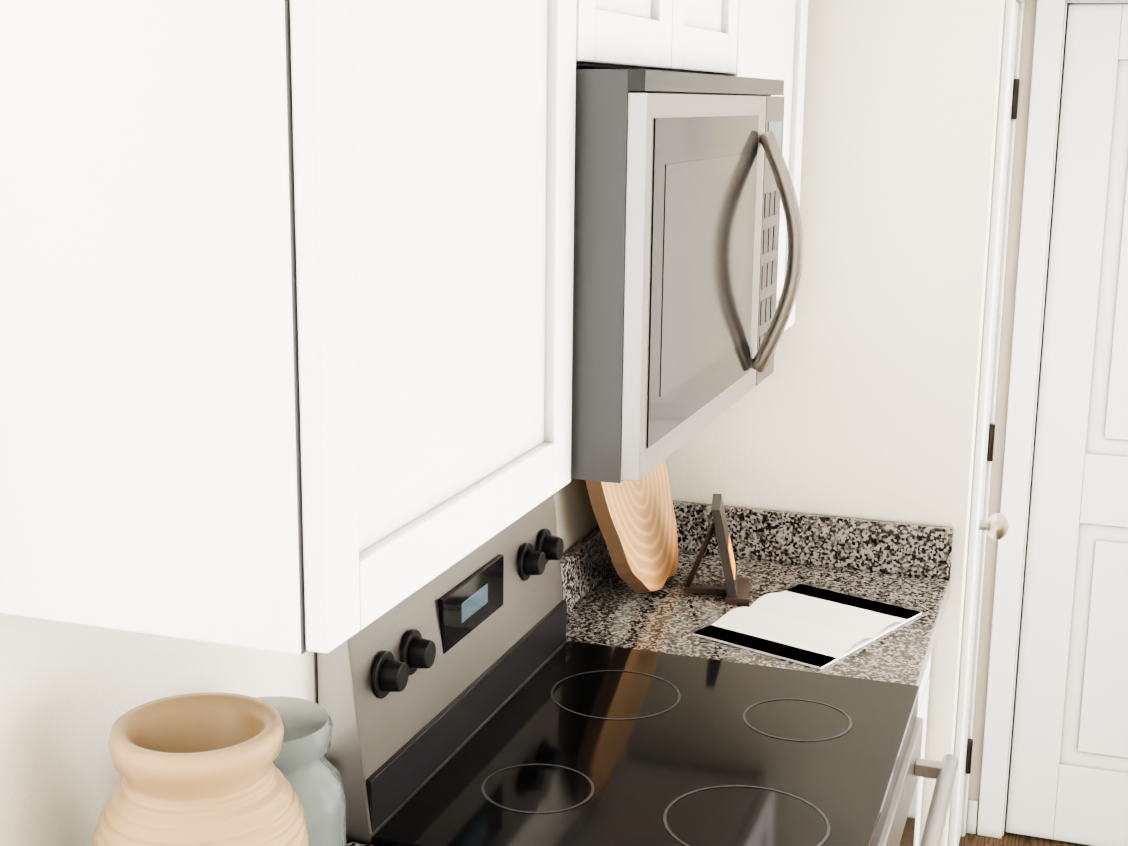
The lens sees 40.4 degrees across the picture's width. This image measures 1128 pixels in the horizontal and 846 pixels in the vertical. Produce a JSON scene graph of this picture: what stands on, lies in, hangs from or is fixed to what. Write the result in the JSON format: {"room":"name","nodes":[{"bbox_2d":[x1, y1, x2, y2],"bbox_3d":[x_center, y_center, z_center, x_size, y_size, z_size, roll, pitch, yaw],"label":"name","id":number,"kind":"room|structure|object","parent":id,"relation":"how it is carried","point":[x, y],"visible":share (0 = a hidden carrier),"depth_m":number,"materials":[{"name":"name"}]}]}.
{"room":"kitchen","nodes":[
{"label":"kitchen","id":0,"kind":"room"},
{"bbox_2d":[0,613,46,845],"bbox_3d":[-2.451,0.156,1.980,4.150,2.440,0.120,5,13,18],"label":"wall","id":1,"kind":"structure","parent":0,"point":[22,815],"depth_m":1.35,"materials":[{"name":"paint"}]},
{"bbox_2d":[32,479,597,845],"bbox_3d":[-0.221,0.120,2.269,0.120,2.440,1.880,5,13,18],"label":"wall","id":2,"kind":"structure","parent":0,"point":[94,683],"depth_m":1.47,"materials":[{"name":"paint"}]},
{"bbox_2d":[0,0,576,654],"bbox_3d":[-0.236,-0.243,1.413,0.327,0.725,0.584,5,13,18],"label":"upper cabinet","id":3,"kind":"object","parent":2,"relation":"attached to","point":[286,312],"visible":1,"depth_m":1.18,"materials":[{"name":"paint"}]},
{"bbox_2d":[576,0,738,74],"bbox_3d":[-0.016,-0.594,1.987,0.327,0.270,0.756,5,13,18],"label":"upper cabinet","id":4,"kind":"object","parent":2,"relation":"attached to","point":[694,36],"visible":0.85,"depth_m":1.90,"materials":[{"name":"paint"}]},
{"bbox_2d":[571,69,803,482],"bbox_3d":[0.048,-0.234,2.039,0.468,0.445,0.749,5,13,18],"label":"over-the-range microwave","id":5,"kind":"object","parent":4,"relation":"attached to","point":[683,186],"visible":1,"depth_m":1.73,"materials":[{"name":"silver metal"}]},
{"bbox_2d":[723,0,807,330],"bbox_3d":[0.205,-0.503,2.670,0.327,0.725,0.616,5,13,18],"label":"upper cabinet","id":6,"kind":"object","parent":2,"relation":"attached to","point":[771,38],"visible":0.23,"depth_m":2.73,"materials":[{"name":"paint"}]},
{"bbox_2d":[664,0,938,522],"bbox_3d":[0.368,-0.049,3.102,0.680,2.440,0.110,5,13,18],"label":"wall","id":7,"kind":"structure","parent":0,"point":[819,419],"depth_m":2.94,"materials":[{"name":"paint"}]},
{"bbox_2d":[908,0,1024,845],"bbox_3d":[0.854,-0.084,3.296,0.110,2.440,0.800,5,13,18],"label":"wall","id":8,"kind":"structure","parent":0,"point":[965,103],"depth_m":2.88,"materials":[{"name":"paint"}]},
{"bbox_2d":[957,0,1019,845],"bbox_3d":[0.934,0.107,3.370,0.115,2.022,0.617,5,13,18],"label":"pantry door","id":9,"kind":"structure","parent":8,"relation":"in","point":[995,526],"depth_m":3.54,"materials":[{"name":"paint"}]},
{"bbox_2d":[968,0,1036,832],"bbox_3d":[1.605,-0.123,3.521,1.384,2.440,0.120,5,13,18],"label":"wall","id":10,"kind":"structure","parent":0,"point":[1028,33],"depth_m":3.65,"materials":[{"name":"paint"}]},
{"bbox_2d":[966,799,977,833],"bbox_3d":[-0.081,1.399,1.907,8.630,0.090,4.550,5,13,18],"label":"baseboard","id":11,"kind":"structure","parent":10,"relation":"attached to","point":[972,814],"depth_m":3.88,"materials":[{"name":"paint"}]},
{"bbox_2d":[948,0,1127,845],"bbox_3d":[1.333,0.100,3.280,1.076,2.098,0.828,5,13,18],"label":"door frame","id":12,"kind":"structure","parent":10,"relation":"attached to","point":[1040,165],"depth_m":3.58,"materials":[{"name":"paint"}]},
{"bbox_2d":[1005,4,1127,845],"bbox_3d":[1.494,0.081,3.524,0.793,2.022,0.115,5,13,18],"label":"back door","id":13,"kind":"structure","parent":10,"relation":"in","point":[1068,780],"depth_m":3.66,"materials":[{"name":"paint"}]},
{"bbox_2d":[959,828,1090,845],"bbox_3d":[-0.138,1.471,2.023,9.200,0.100,5.200,5,13,18],"label":"floor","id":14,"kind":"structure","parent":0,"point":[1006,839],"depth_m":3.85,"materials":[{"name":"brown wood"}]},
{"bbox_2d":[317,494,957,845],"bbox_3d":[0.156,0.771,2.209,0.720,1.200,0.751,5,13,18],"label":"range","id":15,"kind":"object","parent":14,"relation":"on","point":[474,698],"visible":0.98,"depth_m":2.11,"materials":[{"name":"silver metal"}]},
{"bbox_2d":[914,654,930,845],"bbox_3d":[0.328,0.794,2.896,0.617,0.875,0.612,5,13,18],"label":"base cabinet","id":16,"kind":"object","parent":14,"relation":"on","point":[923,695],"visible":0.15,"depth_m":3.00,"materials":[{"name":"paint"}]},
{"bbox_2d":[560,500,953,688],"bbox_3d":[0.346,0.300,2.787,0.645,0.134,0.615,5,13,18],"label":"countertop","id":17,"kind":"structure","parent":16,"relation":"on","point":[904,565],"depth_m":2.90,"materials":[{"name":"stone"}]},
{"bbox_2d":[585,461,677,592],"bbox_3d":[0.117,0.088,2.832,0.028,0.460,0.376,-11,7,21],"label":"cutting board","id":18,"kind":"object","parent":17,"relation":"on","point":[636,521],"visible":0.46,"depth_m":2.79,"materials":[{"name":"brown wood"}]},
{"bbox_2d":[684,494,748,605],"bbox_3d":[0.285,0.231,2.842,0.120,0.175,0.130,2,12,7],"label":"easel","id":19,"kind":"object","parent":17,"relation":"on","point":[735,590],"visible":0.96,"depth_m":2.82,"materials":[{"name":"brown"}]},
{"bbox_2d":[693,584,921,668],"bbox_3d":[0.431,0.346,2.691,0.250,0.014,0.360,10,15,38],"label":"open magazine","id":20,"kind":"object","parent":17,"relation":"on","point":[813,627],"visible":0.96,"depth_m":2.66,"materials":[{"name":"white paper"}]},
{"bbox_3d":[-0.116,1.056,1.632,0.617,0.875,0.591,5,13,18],"label":"base cabinet","id":21,"kind":"object","parent":14,"relation":"on","visible":0},
{"bbox_2d":[346,841,371,845],"bbox_3d":[-0.102,0.564,1.511,0.645,0.134,0.623,5,13,18],"label":"countertop","id":22,"kind":"structure","parent":21,"relation":"on","point":[348,843],"depth_m":1.88,"materials":[{"name":"stone"}]},
{"bbox_2d":[93,692,309,845],"bbox_3d":[-0.323,0.438,1.377,0.190,0.360,0.190,5,13,18],"label":"jar","id":23,"kind":"object","parent":22,"relation":"on","point":[197,769],"visible":1,"depth_m":1.31,"materials":[{"name":"brown ceramic"}]},
{"bbox_2d":[256,696,346,845],"bbox_3d":[-0.302,0.434,1.579,0.156,0.285,0.156,5,13,18],"label":"jar","id":24,"kind":"object","parent":22,"relation":"on","point":[306,768],"visible":0.42,"depth_m":1.53,"materials":[{"name":"grey ceramic"}]}
]}

